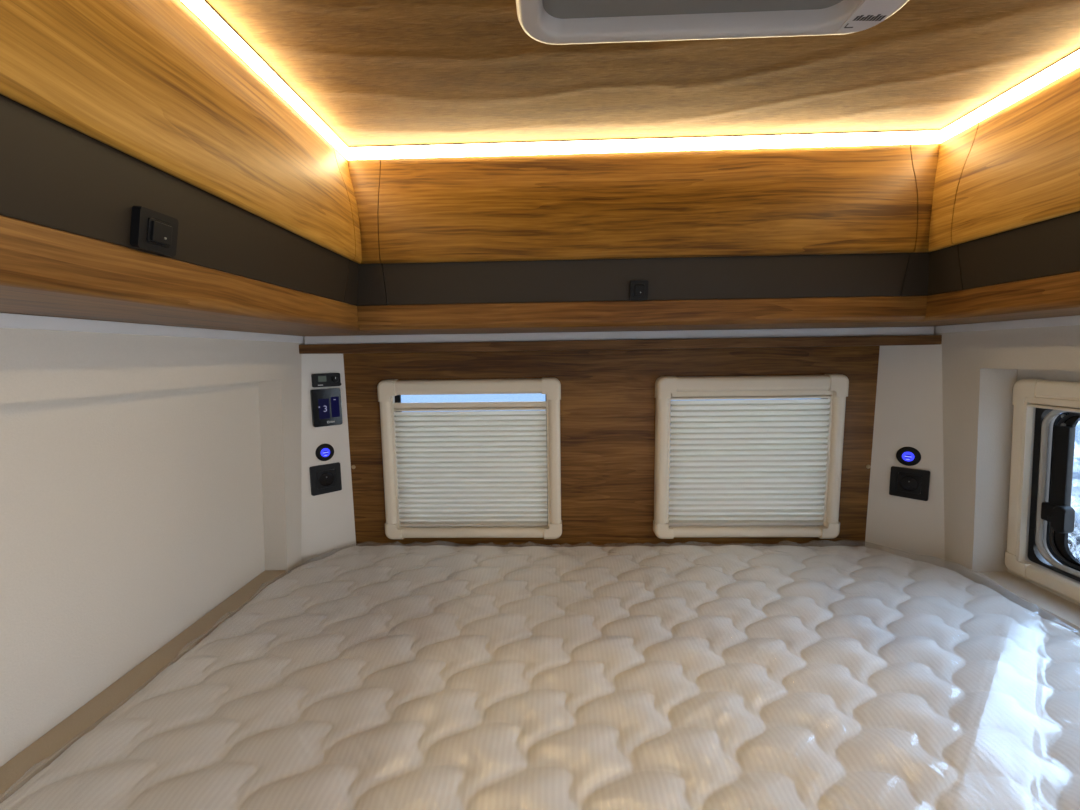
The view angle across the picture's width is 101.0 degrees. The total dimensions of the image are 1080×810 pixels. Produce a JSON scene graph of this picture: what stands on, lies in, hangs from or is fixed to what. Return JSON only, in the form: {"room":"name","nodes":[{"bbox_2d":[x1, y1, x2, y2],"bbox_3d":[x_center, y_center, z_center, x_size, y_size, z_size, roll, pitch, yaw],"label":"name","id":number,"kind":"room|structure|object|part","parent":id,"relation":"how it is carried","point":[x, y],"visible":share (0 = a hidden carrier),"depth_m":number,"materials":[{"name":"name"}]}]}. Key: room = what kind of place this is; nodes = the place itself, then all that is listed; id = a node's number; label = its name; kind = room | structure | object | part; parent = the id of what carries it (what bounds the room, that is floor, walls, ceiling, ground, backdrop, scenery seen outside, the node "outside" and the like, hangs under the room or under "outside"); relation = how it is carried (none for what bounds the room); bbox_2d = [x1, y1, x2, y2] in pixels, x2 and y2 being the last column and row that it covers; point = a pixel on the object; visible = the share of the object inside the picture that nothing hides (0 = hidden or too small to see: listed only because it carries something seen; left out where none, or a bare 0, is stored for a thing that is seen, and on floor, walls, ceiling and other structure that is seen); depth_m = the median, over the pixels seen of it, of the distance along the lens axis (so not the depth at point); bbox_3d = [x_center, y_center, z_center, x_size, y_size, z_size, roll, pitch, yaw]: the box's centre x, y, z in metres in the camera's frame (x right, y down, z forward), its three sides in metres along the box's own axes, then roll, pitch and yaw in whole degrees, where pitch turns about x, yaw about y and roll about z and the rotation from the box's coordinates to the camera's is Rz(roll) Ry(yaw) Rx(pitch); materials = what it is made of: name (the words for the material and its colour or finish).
{"room":"vehicle interior","nodes":[
{"label":"vehicle interior","id":0,"kind":"room"},
{"bbox_2d":[0,313,304,766],"bbox_3d":[-0.782,0.516,-0.021,0.191,1.940,3.000,-1,6,2],"label":"wall","id":1,"kind":"structure","parent":0,"point":[146,480],"depth_m":0.80,"materials":[{"name":"white paint"}]},
{"bbox_2d":[0,570,285,803],"bbox_3d":[-0.771,0.612,-0.126,0.059,0.012,2.730,-1,6,2],"label":"trim","id":2,"kind":"structure","parent":1,"relation":"attached to","point":[40,754],"depth_m":0.77,"materials":[{"name":"beige wood"}]},
{"bbox_2d":[0,313,302,342],"bbox_3d":[-0.714,-0.028,-0.160,0.013,0.018,2.846,-1,6,2],"label":"trim","id":3,"kind":"structure","parent":1,"relation":"attached to","point":[17,321],"depth_m":0.73,"materials":[{"name":"grey metal"}]},
{"bbox_2d":[0,0,389,335],"bbox_3d":[-0.553,-0.290,0.394,0.288,0.375,1.814,-1,6,2],"label":"upper cabinet","id":4,"kind":"object","parent":1,"relation":"attached to","point":[108,108],"visible":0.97,"depth_m":0.50,"materials":[{"name":"brown wood"}]},
{"bbox_2d":[130,205,177,256],"bbox_3d":[-0.426,-0.192,0.494,0.019,0.044,0.048,-1,6,2],"label":"switch plate","id":5,"kind":"object","parent":4,"relation":"attached to","point":[151,230],"visible":1,"depth_m":0.48,"materials":[{"name":"black plastic"}]},
{"bbox_3d":[-0.441,-0.192,0.227,0.029,0.104,1.466,-1,6,2],"label":"fascia panel","id":6,"kind":"part","parent":4,"relation":"part of","materials":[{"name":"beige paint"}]},
{"bbox_3d":[-0.417,-0.428,0.979,0.049,0.230,0.078,-1,6,2],"label":"filler panel","id":7,"kind":"part","parent":4,"relation":"part of","materials":[{"name":"brown wood"}]},
{"bbox_2d":[301,354,355,565],"bbox_3d":[-0.643,0.167,1.327,0.115,0.636,0.126,-1,6,2],"label":"wall","id":8,"kind":"structure","parent":0,"point":[327,520],"depth_m":1.32,"materials":[{"name":"white paint"}]},
{"bbox_2d":[315,444,333,460],"bbox_3d":[-0.637,0.141,1.319,0.052,0.052,0.009,-7,9,-43],"label":"charger","id":9,"kind":"object","parent":8,"relation":"attached to","point":[324,452],"visible":1,"depth_m":1.31,"materials":[{"name":"black plastic"}]},
{"bbox_2d":[321,448,329,456],"bbox_3d":[-0.635,0.141,1.317,0.026,0.026,0.003,-7,9,-43],"label":"light","id":10,"kind":"object","parent":9,"relation":"attached to","point":[325,449],"depth_m":1.32,"materials":[{"name":"blue plastic"}]},
{"bbox_2d":[309,462,341,495],"bbox_3d":[-0.636,0.220,1.324,0.084,0.086,0.014,-7,9,-43],"label":"wall socket","id":11,"kind":"object","parent":8,"relation":"attached to","point":[326,478],"visible":1,"depth_m":1.32,"materials":[{"name":"black plastic"}]},
{"bbox_2d":[311,373,340,386],"bbox_3d":[-0.623,-0.073,1.304,0.080,0.039,0.020,-7,9,-43],"label":"control panel","id":12,"kind":"object","parent":8,"relation":"attached to","point":[325,379],"visible":1,"depth_m":1.30,"materials":[{"name":"black plastic"}]},
{"bbox_2d":[310,388,342,426],"bbox_3d":[-0.629,0.007,1.312,0.081,0.110,0.012,-7,9,-43],"label":"screen","id":13,"kind":"object","parent":8,"relation":"attached to","point":[326,407],"visible":1,"depth_m":1.31,"materials":[{"name":"plastic"}]},
{"bbox_2d":[343,346,879,547],"bbox_3d":[0.206,0.347,1.391,1.920,1.940,0.040,-1,6,2],"label":"wall","id":14,"kind":"structure","parent":0,"point":[608,400],"depth_m":1.34,"materials":[{"name":"brown wood"}]},
{"bbox_2d":[395,394,547,515],"bbox_3d":[-0.207,0.162,1.391,0.477,0.430,0.018,-1,6,2],"label":"window","id":15,"kind":"structure","parent":14,"relation":"in","point":[397,397],"depth_m":1.37,"materials":[{"name":"black glass"}]},
{"bbox_2d":[377,377,561,538],"bbox_3d":[-0.208,0.167,1.347,0.545,0.492,0.033,-1,6,2],"label":"window blind","id":16,"kind":"object","parent":15,"relation":"attached to","point":[466,471],"visible":1,"depth_m":1.35,"materials":[{"name":"white fabric"}]},
{"bbox_3d":[-0.461,0.176,1.356,0.034,0.378,0.030,-1,6,2],"label":"rail","id":17,"kind":"part","parent":16,"relation":"part of","materials":[{"name":"beige plastic"}]},
{"bbox_3d":[-0.211,-0.054,1.324,0.435,0.044,0.030,-1,6,2],"label":"rail","id":18,"kind":"part","parent":16,"relation":"part of","materials":[{"name":"beige plastic"}]},
{"bbox_3d":[-0.205,0.393,1.373,0.435,0.030,0.030,-1,6,2],"label":"rail","id":19,"kind":"part","parent":16,"relation":"part of","materials":[{"name":"beige plastic"}]},
{"bbox_3d":[0.045,0.171,1.341,0.034,0.378,0.030,-1,6,2],"label":"rail","id":20,"kind":"part","parent":16,"relation":"part of","materials":[{"name":"beige plastic"}]},
{"bbox_2d":[304,326,933,344],"bbox_3d":[0.202,-0.196,1.269,1.730,0.023,0.084,-1,6,2],"label":"trim","id":21,"kind":"structure","parent":14,"relation":"attached to","point":[868,331],"depth_m":1.23,"materials":[{"name":"grey metal"}]},
{"bbox_2d":[299,335,941,353],"bbox_3d":[0.204,-0.171,1.267,1.758,0.026,0.094,-1,6,2],"label":"trim","id":22,"kind":"structure","parent":14,"relation":"attached to","point":[910,339],"depth_m":1.22,"materials":[{"name":"white plastic"}]},
{"bbox_2d":[348,144,939,334],"bbox_3d":[0.220,-0.380,1.116,1.314,0.375,0.317,-1,6,2],"label":"upper cabinet","id":23,"kind":"object","parent":14,"relation":"attached to","point":[818,237],"visible":0.96,"depth_m":0.97,"materials":[{"name":"brown wood"}]},
{"bbox_3d":[-0.398,-0.430,0.993,0.087,0.230,0.049,-1,6,2],"label":"filler panel","id":24,"kind":"part","parent":23,"relation":"part of","materials":[{"name":"brown wood"}]},
{"bbox_2d":[629,280,647,299],"bbox_3d":[0.220,-0.256,0.991,0.039,0.043,0.019,-1,6,2],"label":"switch plate","id":25,"kind":"object","parent":23,"relation":"attached to","point":[638,289],"visible":1,"depth_m":0.99,"materials":[{"name":"black plastic"}]},
{"bbox_3d":[0.224,-0.285,0.994,1.149,0.104,0.029,-1,6,2],"label":"fascia panel","id":26,"kind":"part","parent":23,"relation":"part of","materials":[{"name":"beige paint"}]},
{"bbox_3d":[0.222,-0.437,0.974,1.149,0.230,0.049,-1,6,2],"label":"door","id":27,"kind":"part","parent":23,"relation":"part of","materials":[{"name":"brown wood"}]},
{"bbox_3d":[0.835,-0.443,0.956,0.074,0.230,0.049,-1,6,2],"label":"filler panel","id":28,"kind":"part","parent":23,"relation":"part of","materials":[{"name":"brown wood"}]},
{"bbox_2d":[653,374,848,538],"bbox_3d":[0.618,0.158,1.321,0.548,0.492,0.033,-1,6,2],"label":"window blind","id":29,"kind":"object","parent":14,"relation":"attached to","point":[734,468],"visible":1,"depth_m":1.32,"materials":[{"name":"white fabric"}]},
{"bbox_3d":[0.364,0.167,1.331,0.034,0.378,0.030,-1,6,2],"label":"rail","id":30,"kind":"part","parent":29,"relation":"part of","materials":[{"name":"beige plastic"}]},
{"bbox_3d":[0.621,0.385,1.348,0.438,0.030,0.030,-1,6,2],"label":"rail","id":31,"kind":"part","parent":29,"relation":"part of","materials":[{"name":"beige plastic"}]},
{"bbox_3d":[0.615,-0.063,1.299,0.438,0.044,0.030,-1,6,2],"label":"rail","id":32,"kind":"part","parent":29,"relation":"part of","materials":[{"name":"beige plastic"}]},
{"bbox_3d":[0.872,0.162,1.316,0.034,0.378,0.030,-1,6,2],"label":"rail","id":33,"kind":"part","parent":29,"relation":"part of","materials":[{"name":"beige plastic"}]},
{"bbox_2d":[206,0,1079,146],"bbox_3d":[0.180,-0.474,-0.158,2.020,0.040,3.000,-1,6,2],"label":"ceiling","id":34,"kind":"structure","parent":0,"point":[376,72],"depth_m":0.74,"materials":[{"name":"wood"}]},
{"bbox_2d":[179,0,347,159],"bbox_3d":[-0.457,-0.475,0.239,0.026,0.026,1.552,-1,6,2],"label":"led strip","id":35,"kind":"object","parent":34,"relation":"attached to","point":[201,9],"visible":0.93,"depth_m":0.69,"materials":[{"name":"plastic"}]},
{"bbox_2d":[348,130,939,159],"bbox_3d":[0.214,-0.566,0.977,1.324,0.026,0.026,-1,6,2],"label":"led strip","id":36,"kind":"object","parent":34,"relation":"attached to","point":[908,137],"visible":0.88,"depth_m":0.97,"materials":[{"name":"plastic"}]},
{"bbox_2d":[516,0,908,44],"bbox_3d":[0.219,-0.511,0.388,0.511,0.031,0.515,-1,6,2],"label":"roof hatch","id":37,"kind":"object","parent":34,"relation":"attached to","point":[553,22],"visible":1,"depth_m":0.62,"materials":[{"name":"white plastic"}]},
{"bbox_2d":[542,0,842,18],"bbox_3d":[0.202,-0.523,0.390,0.421,0.008,0.473,-1,6,2],"label":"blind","id":38,"kind":"object","parent":37,"relation":"hanging from","point":[551,9],"depth_m":0.61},
{"bbox_2d":[940,48,1079,143],"bbox_3d":[0.845,-0.506,0.348,0.026,0.026,1.252,-1,6,2],"label":"led strip","id":39,"kind":"object","parent":34,"relation":"attached to","point":[1069,63],"visible":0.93,"depth_m":0.79,"materials":[{"name":"plastic"}]},
{"bbox_2d":[865,344,944,567],"bbox_3d":[1.051,0.149,1.268,0.132,0.636,0.143,-1,6,2],"label":"wall","id":40,"kind":"structure","parent":0,"point":[909,394],"depth_m":1.26,"materials":[{"name":"white paint"}]},
{"bbox_2d":[896,447,920,465],"bbox_3d":[1.044,0.146,1.262,0.009,0.055,0.055,-7,9,-43],"label":"charger","id":41,"kind":"object","parent":40,"relation":"attached to","point":[908,456],"visible":1,"depth_m":1.26,"materials":[{"name":"black plastic"}]},
{"bbox_2d":[902,452,913,460],"bbox_3d":[1.042,0.146,1.260,0.003,0.028,0.028,-7,9,-43],"label":"light","id":42,"kind":"object","parent":41,"relation":"attached to","point":[906,456],"depth_m":1.26,"materials":[{"name":"blue plastic"}]},
{"bbox_2d":[889,466,929,500],"bbox_3d":[1.048,0.222,1.264,0.014,0.085,0.086,-7,9,-43],"label":"wall socket","id":43,"kind":"object","parent":40,"relation":"attached to","point":[904,482],"visible":1,"depth_m":1.26,"materials":[{"name":"black plastic"}]},
{"bbox_2d":[934,315,1079,636],"bbox_3d":[1.143,0.496,-0.079,0.241,1.940,3.000,-1,6,2],"label":"wall","id":44,"kind":"structure","parent":0,"point":[981,369],"depth_m":1.11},
{"bbox_2d":[858,68,1079,327],"bbox_3d":[0.929,-0.322,0.498,0.237,0.375,1.514,-1,6,2],"label":"upper cabinet","id":45,"kind":"object","parent":44,"relation":"attached to","point":[1004,235],"visible":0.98,"depth_m":0.79,"materials":[{"name":"brown wood"}]},
{"bbox_3d":[0.846,-0.441,0.929,0.049,0.230,0.101,-1,6,2],"label":"filler panel","id":46,"kind":"part","parent":45,"relation":"part of","materials":[{"name":"brown wood"}]},
{"bbox_3d":[0.828,-0.372,0.310,0.049,0.230,1.143,-1,6,2],"label":"door","id":47,"kind":"part","parent":45,"relation":"part of","materials":[{"name":"brown wood"}]},
{"bbox_3d":[0.833,-0.220,0.326,0.029,0.104,1.143,-1,6,2],"label":"fascia panel","id":48,"kind":"part","parent":45,"relation":"part of","materials":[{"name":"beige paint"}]},
{"bbox_2d":[936,316,1079,332],"bbox_3d":[1.052,-0.122,0.472,0.013,0.018,1.466,-1,6,2],"label":"trim","id":49,"kind":"structure","parent":44,"relation":"attached to","point":[1069,320],"depth_m":1.00,"materials":[{"name":"grey metal"}]},
{"bbox_2d":[1028,408,1079,581],"bbox_3d":[1.201,0.231,0.673,0.062,0.394,0.814,-1,6,2],"label":"window","id":50,"kind":"structure","parent":44,"relation":"in","point":[1054,525],"depth_m":1.04,"materials":[{"name":"black plastic"}]},
{"bbox_2d":[1005,379,1079,602],"bbox_3d":[1.162,0.225,0.674,0.046,0.488,0.880,-1,6,2],"label":"window frame","id":51,"kind":"structure","parent":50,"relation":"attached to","point":[1028,394],"depth_m":1.07,"materials":[{"name":"beige plastic"}]},
{"bbox_3d":[1.176,0.186,1.095,0.017,0.374,0.030,-4,6,2],"label":"rail","id":52,"kind":"part","parent":51,"relation":"part of","materials":[{"name":"beige plastic"}]},
{"bbox_3d":[1.178,0.447,0.698,0.017,0.036,0.770,-4,6,2],"label":"rail","id":53,"kind":"part","parent":51,"relation":"part of","materials":[{"name":"beige plastic"}]},
{"bbox_3d":[1.148,0.004,0.650,0.017,0.038,0.770,-4,6,2],"label":"rail","id":54,"kind":"part","parent":51,"relation":"part of","materials":[{"name":"beige plastic"}]},
{"bbox_3d":[1.195,0.261,1.023,0.022,0.062,0.038,-4,6,2],"label":"latch handle","id":55,"kind":"part","parent":50,"relation":"part of","materials":[{"name":"black plastic"}]},
{"bbox_3d":[1.205,0.143,1.027,0.016,0.190,0.032,-4,6,2],"label":"stay arm","id":56,"kind":"part","parent":50,"relation":"part of","materials":[{"name":"black plastic"}]},
{"bbox_3d":[1.218,0.229,0.673,0.008,0.362,0.754,-4,6,2],"label":"pane","id":57,"kind":"part","parent":50,"relation":"part of","materials":[{"name":"glass"}]},
{"bbox_3d":[0.193,1.490,0.058,2.150,0.040,3.000,-1,6,2],"label":"floor","id":58,"kind":"structure","parent":0,"visible":0},
{"bbox_3d":[0.198,1.018,0.735,1.794,0.750,1.388,-1,6,2],"label":"bed base","id":59,"kind":"object","parent":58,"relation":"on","visible":0},
{"bbox_2d":[0,545,1079,809],"bbox_3d":[0.185,0.567,0.692,1.827,0.154,1.381,-1,6,2],"label":"mattress","id":60,"kind":"object","parent":59,"relation":"on","point":[382,677],"visible":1,"depth_m":0.75,"materials":[{"name":"white fabric"}]}
]}

